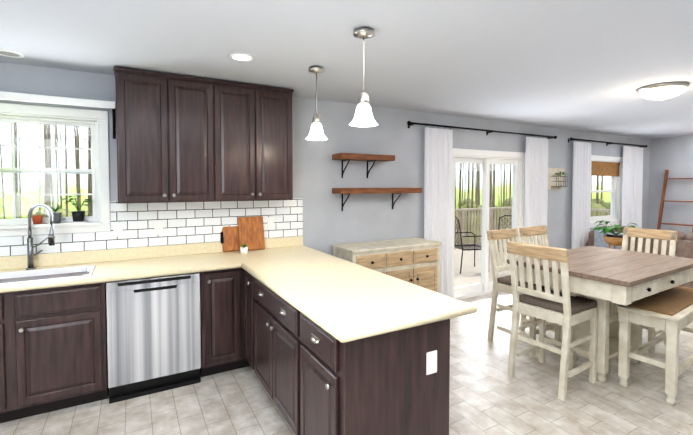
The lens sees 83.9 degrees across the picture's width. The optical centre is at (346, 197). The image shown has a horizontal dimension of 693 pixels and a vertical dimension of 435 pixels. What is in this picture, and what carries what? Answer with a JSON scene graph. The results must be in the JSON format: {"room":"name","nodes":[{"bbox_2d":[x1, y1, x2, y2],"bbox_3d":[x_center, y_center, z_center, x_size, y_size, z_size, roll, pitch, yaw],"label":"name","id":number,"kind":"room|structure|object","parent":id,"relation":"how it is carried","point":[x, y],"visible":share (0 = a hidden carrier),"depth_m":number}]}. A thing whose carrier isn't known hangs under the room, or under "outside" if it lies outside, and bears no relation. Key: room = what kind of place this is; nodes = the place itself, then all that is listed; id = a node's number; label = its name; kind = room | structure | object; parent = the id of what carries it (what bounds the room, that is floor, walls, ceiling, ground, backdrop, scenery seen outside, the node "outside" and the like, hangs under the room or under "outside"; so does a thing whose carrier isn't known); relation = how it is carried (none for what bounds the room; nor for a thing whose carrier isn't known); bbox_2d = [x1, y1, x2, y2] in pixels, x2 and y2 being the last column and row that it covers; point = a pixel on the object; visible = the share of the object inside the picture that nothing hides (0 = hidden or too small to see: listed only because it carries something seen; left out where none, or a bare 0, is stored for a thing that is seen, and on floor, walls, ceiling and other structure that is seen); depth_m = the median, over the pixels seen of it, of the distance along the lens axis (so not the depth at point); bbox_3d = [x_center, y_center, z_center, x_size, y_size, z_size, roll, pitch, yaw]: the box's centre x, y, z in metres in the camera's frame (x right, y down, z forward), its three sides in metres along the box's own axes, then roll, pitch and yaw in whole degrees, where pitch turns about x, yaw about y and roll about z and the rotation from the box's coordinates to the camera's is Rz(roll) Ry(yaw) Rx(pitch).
{"room":"kitchen","nodes":[
{"label":"kitchen","id":0,"kind":"room"},
{"bbox_2d":[0,62,649,255],"bbox_3d":[0.759,0.163,4.862,12.320,2.470,0.160,-1,2,-29],"label":"wall","id":1,"kind":"structure","parent":0,"point":[328,222],"depth_m":4.48},
{"bbox_2d":[0,103,109,236],"bbox_3d":[-2.454,-0.209,3.024,1.020,1.000,0.219,-1,2,-29],"label":"kitchen window","id":2,"kind":"structure","parent":1,"relation":"in","point":[97,123],"depth_m":3.10},
{"bbox_2d":[32,215,42,223],"bbox_3d":[-2.408,0.174,3.005,0.072,0.065,0.072,-1,2,-29],"label":"pot","id":3,"kind":"object","parent":2,"relation":"on","point":[36,219],"visible":0.98,"depth_m":2.98},
{"bbox_2d":[49,206,61,223],"bbox_3d":[-2.307,0.135,3.061,0.098,0.140,0.084,-1,2,-29],"label":"pot","id":4,"kind":"object","parent":2,"relation":"on","point":[56,217],"visible":0.81,"depth_m":3.05},
{"bbox_2d":[60,196,93,222],"bbox_3d":[-2.183,0.094,3.137,0.222,0.216,0.188,-1,2,-29],"label":"potted plant","id":5,"kind":"object","parent":2,"relation":"on","point":[78,216],"visible":0.96,"depth_m":3.12},
{"bbox_2d":[0,91,115,138],"bbox_3d":[-2.389,-0.620,2.895,1.132,0.283,0.163,-1,2,-29],"label":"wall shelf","id":6,"kind":"object","parent":1,"relation":"attached to","point":[12,96],"visible":0.96,"depth_m":2.92},
{"bbox_2d":[0,235,303,270],"bbox_3d":[-2.448,0.493,2.976,4.548,0.100,0.020,-1,2,-29],"label":"backsplash","id":7,"kind":"structure","parent":1,"relation":"attached to","point":[54,258],"depth_m":3.34},
{"bbox_2d":[113,67,215,206],"bbox_3d":[-1.530,-0.486,3.277,0.720,1.048,0.337,-1,2,-29],"label":"upper cabinet","id":8,"kind":"object","parent":1,"relation":"attached to","point":[166,122],"depth_m":3.12},
{"bbox_2d":[216,80,295,202],"bbox_3d":[-0.901,-0.497,3.627,0.720,1.048,0.337,-1,2,-29],"label":"upper cabinet","id":9,"kind":"object","parent":1,"relation":"attached to","point":[254,146],"depth_m":3.48},
{"bbox_2d":[407,121,556,296],"bbox_3d":[1.995,0.209,5.398,2.928,2.304,0.108,-1,2,-29],"label":"door curtain","id":10,"kind":"object","parent":1,"relation":"attached to","point":[438,185],"visible":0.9,"depth_m":4.97},
{"bbox_2d":[452,148,525,299],"bbox_3d":[2.005,0.356,5.550,1.580,2.040,0.179,-1,2,-29],"label":"door","id":11,"kind":"structure","parent":1,"relation":"in","point":[514,161],"depth_m":5.53},
{"bbox_2d":[548,168,567,189],"bbox_3d":[3.373,-0.294,6.156,0.440,0.340,0.240,-1,2,-29],"label":"art","id":12,"kind":"object","parent":1,"relation":"attached to","point":[556,176],"visible":1,"depth_m":6.15},
{"bbox_2d":[590,155,622,227],"bbox_3d":[4.625,-0.110,6.996,1.180,1.260,0.179,-1,2,-29],"label":"living room window","id":13,"kind":"structure","parent":1,"relation":"in","point":[614,216],"depth_m":7.15},
{"bbox_2d":[591,161,619,175],"bbox_3d":[4.644,-0.510,6.950,0.972,0.250,0.038,-1,2,-29],"label":"window shade","id":14,"kind":"object","parent":13,"relation":"attached to","point":[604,168],"visible":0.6,"depth_m":6.94},
{"bbox_2d":[568,137,646,248],"bbox_3d":[4.686,0.161,6.896,2.488,2.304,0.108,-1,2,-29],"label":"curtain","id":15,"kind":"object","parent":1,"relation":"attached to","point":[632,182],"visible":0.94,"depth_m":6.53},
{"bbox_2d":[0,291,692,434],"bbox_3d":[0.925,1.561,1.328,9.130,0.100,6.570,-1,2,-29],"label":"floor","id":16,"kind":"structure","parent":0,"point":[488,395],"depth_m":2.74},
{"bbox_2d":[0,267,111,422],"bbox_3d":[-2.306,1.029,2.725,1.060,0.875,0.630,-1,2,-29],"label":"base cabinet","id":17,"kind":"object","parent":16,"relation":"on","point":[54,343],"depth_m":2.57},
{"bbox_2d":[0,251,239,294],"bbox_3d":[-2.639,0.578,2.510,3.758,0.040,0.654,-1,2,-29],"label":"countertop","id":18,"kind":"structure","parent":17,"relation":"on","point":[121,276],"depth_m":2.88},
{"bbox_2d":[24,204,55,270],"bbox_3d":[-2.322,0.297,2.931,0.195,0.494,0.190,-1,2,-29],"label":"faucet","id":19,"kind":"object","parent":18,"relation":"on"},
{"bbox_2d":[0,263,95,286],"bbox_3d":[-2.251,0.657,2.696,0.818,0.221,0.419,-1,2,-29],"label":"sink","id":20,"kind":"object","parent":18,"relation":"in","point":[34,274],"depth_m":2.86},
{"bbox_2d":[108,259,203,403],"bbox_3d":[-1.537,1.021,3.092,0.624,0.868,0.522,-1,2,-29],"label":"dishwasher","id":21,"kind":"object","parent":16,"relation":"on","point":[156,326],"depth_m":2.87},
{"bbox_2d":[192,255,243,375],"bbox_3d":[-1.123,1.008,3.385,0.370,0.875,0.627,-1,2,-29],"label":"base cabinet","id":22,"kind":"object","parent":16,"relation":"on","point":[197,262],"depth_m":3.11},
{"bbox_2d":[244,275,251,367],"bbox_3d":[-0.504,1.013,3.217,0.633,0.875,0.260,-1,2,-29],"label":"base cabinet","id":23,"kind":"object","parent":16,"relation":"on","point":[247,306],"depth_m":3.10},
{"bbox_2d":[248,275,295,434],"bbox_3d":[-0.217,1.030,2.701,0.633,0.875,0.920,-1,2,-29],"label":"base cabinet","id":24,"kind":"object","parent":16,"relation":"on","point":[273,322],"depth_m":2.50},
{"bbox_2d":[296,315,449,434],"bbox_3d":[0.135,1.049,2.082,0.645,0.875,0.505,-1,2,-29],"label":"base cabinet","id":25,"kind":"object","parent":16,"relation":"on","point":[397,382],"depth_m":1.87},
{"bbox_2d":[240,255,475,342],"bbox_3d":[-0.095,0.575,2.595,0.810,0.040,1.712,-1,2,-29],"label":"countertop","id":26,"kind":"structure","parent":25,"relation":"on","point":[349,302],"depth_m":2.19},
{"bbox_2d":[331,237,441,292],"bbox_3d":[0.470,0.965,4.337,1.190,0.900,0.488,-1,2,-29],"label":"sideboard","id":27,"kind":"object","parent":16,"relation":"on","point":[415,260],"visible":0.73,"depth_m":4.20},
{"bbox_2d":[487,228,561,357],"bbox_3d":[1.731,0.884,3.772,0.458,1.102,0.525,-1,2,-32],"label":"chair","id":28,"kind":"object","parent":16,"relation":"on","point":[502,284],"visible":0.6,"depth_m":3.81},
{"bbox_2d":[519,225,562,331],"bbox_3d":[2.176,0.875,4.043,0.458,1.102,0.525,-1,2,-32],"label":"chair","id":29,"kind":"object","parent":16,"relation":"on","point":[526,233],"visible":0.19,"depth_m":4.18},
{"bbox_2d":[507,241,597,400],"bbox_3d":[1.633,0.906,3.068,0.525,1.102,0.458,-1,2,-33],"label":"chair","id":30,"kind":"object","parent":16,"relation":"on","point":[575,310],"visible":1,"depth_m":2.97},
{"bbox_2d":[507,246,692,381],"bbox_3d":[2.210,0.990,3.309,1.400,0.915,0.918,-1,2,-32],"label":"dining table","id":31,"kind":"object","parent":16,"relation":"on","point":[609,280],"visible":0.83,"depth_m":3.03},
{"bbox_2d":[622,227,677,352],"bbox_3d":[2.921,0.881,3.870,0.525,1.102,0.458,-1,2,-32],"label":"chair","id":32,"kind":"object","parent":16,"relation":"on","point":[664,236],"visible":0.29,"depth_m":3.92},
{"bbox_2d":[617,286,692,404],"bbox_3d":[2.645,1.133,3.150,1.114,0.640,0.374,-1,2,-35],"label":"bench","id":33,"kind":"object","parent":16,"relation":"on","point":[669,312],"visible":0.96,"depth_m":2.90},
{"bbox_2d":[0,0,692,138],"bbox_3d":[2.319,-1.032,2.022,12.320,0.100,6.570,-1,2,-29],"label":"ceiling","id":34,"kind":"structure","parent":0,"point":[588,65],"depth_m":2.61},
{"bbox_2d":[0,49,23,57],"bbox_3d":[-2.355,-1.000,2.688,0.170,0.006,0.170,-1,2,-29],"label":"recessed light","id":35,"kind":"object","parent":34,"relation":"in","point":[9,53],"visible":1,"depth_m":2.70},
{"bbox_2d":[229,53,253,60],"bbox_3d":[-0.752,-1.003,2.768,0.170,0.006,0.170,-1,2,-29],"label":"recessed light","id":36,"kind":"object","parent":34,"relation":"in","point":[240,57],"visible":1,"depth_m":2.76},
{"bbox_2d":[306,66,326,140],"bbox_3d":[-0.234,-0.734,3.019,0.174,0.559,0.174,-1,2,-29],"label":"pendant light","id":37,"kind":"object","parent":34,"relation":"hanging from","point":[316,133],"visible":1,"depth_m":2.99},
{"bbox_2d":[349,28,377,126],"bbox_3d":[0.102,-0.711,2.292,0.174,0.559,0.174,-1,2,-29],"label":"pendant light","id":38,"kind":"object","parent":34,"relation":"hanging from","point":[363,116],"visible":1,"depth_m":2.27},
{"bbox_2d":[636,81,689,100],"bbox_3d":[2.949,-0.969,3.607,0.390,0.127,0.390,-1,2,-29],"label":"dome lamp","id":39,"kind":"object","parent":34,"relation":"attached to","point":[661,91],"visible":1,"depth_m":3.50},
{"bbox_2d":[648,135,692,234],"bbox_3d":[7.669,0.160,4.951,0.160,2.470,6.410,-1,2,-29],"label":"wall","id":40,"kind":"structure","parent":0,"point":[673,156],"depth_m":7.37},
{"bbox_3d":[6.307,1.463,4.325,3.190,0.106,6.570,-1,2,-29],"label":"floor carpet","id":41,"kind":"object","parent":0,"visible":0},
{"bbox_2d":[593,220,636,249],"bbox_3d":[3.949,0.862,5.657,0.635,1.026,0.573,-1,2,-29],"label":"plant stand","id":42,"kind":"object","parent":41,"relation":"on","point":[611,237],"visible":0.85,"depth_m":5.61},
{"bbox_2d":[586,226,692,287],"bbox_3d":[4.860,0.917,5.752,0.992,0.894,2.010,-1,2,-29],"label":"sofa","id":43,"kind":"object","parent":41,"relation":"on","point":[684,245],"visible":0.17,"depth_m":5.48},
{"bbox_2d":[657,170,692,231],"bbox_3d":[6.075,0.409,7.088,0.514,1.863,0.560,-1,2,-29],"label":"blanket ladder","id":44,"kind":"object","parent":41,"relation":"on","point":[663,200],"visible":0.52,"depth_m":7.30},
{"label":"outside","id":45,"kind":"structure","parent":0,"visible":0},
{"bbox_2d":[0,122,610,218],"bbox_3d":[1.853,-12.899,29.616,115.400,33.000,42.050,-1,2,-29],"label":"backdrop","id":46,"kind":"structure","parent":45,"point":[26,183],"depth_m":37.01},
{"bbox_2d":[454,209,507,243],"bbox_3d":[1.982,3.151,29.896,115.000,0.100,42.180,-1,2,-29],"label":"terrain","id":47,"kind":"structure","parent":45,"point":[473,237],"depth_m":29.82},
{"bbox_2d":[0,123,609,240],"bbox_3d":[2.465,-8.220,35.007,93.757,22.585,30.313,-1,2,-29],"label":"trees","id":48,"kind":"object","parent":47,"relation":"on","point":[468,202],"depth_m":27.68},
{"bbox_2d":[454,207,609,286],"bbox_3d":[2.827,0.884,7.975,8.020,1.070,3.220,-1,2,-29],"label":"deck","id":49,"kind":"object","parent":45,"point":[473,272],"depth_m":9.57},
{"bbox_2d":[454,216,481,273],"bbox_3d":[2.228,0.841,7.139,0.607,1.010,0.542,0,2,-9],"label":"outdoor chair","id":50,"kind":"object","parent":49,"relation":"on","point":[468,246],"depth_m":6.99},
{"bbox_2d":[497,215,511,252],"bbox_3d":[2.900,0.848,6.918,0.542,1.010,0.607,2,2,41],"label":"outdoor chair","id":51,"kind":"object","parent":49,"relation":"on","point":[499,224],"depth_m":7.23}
]}

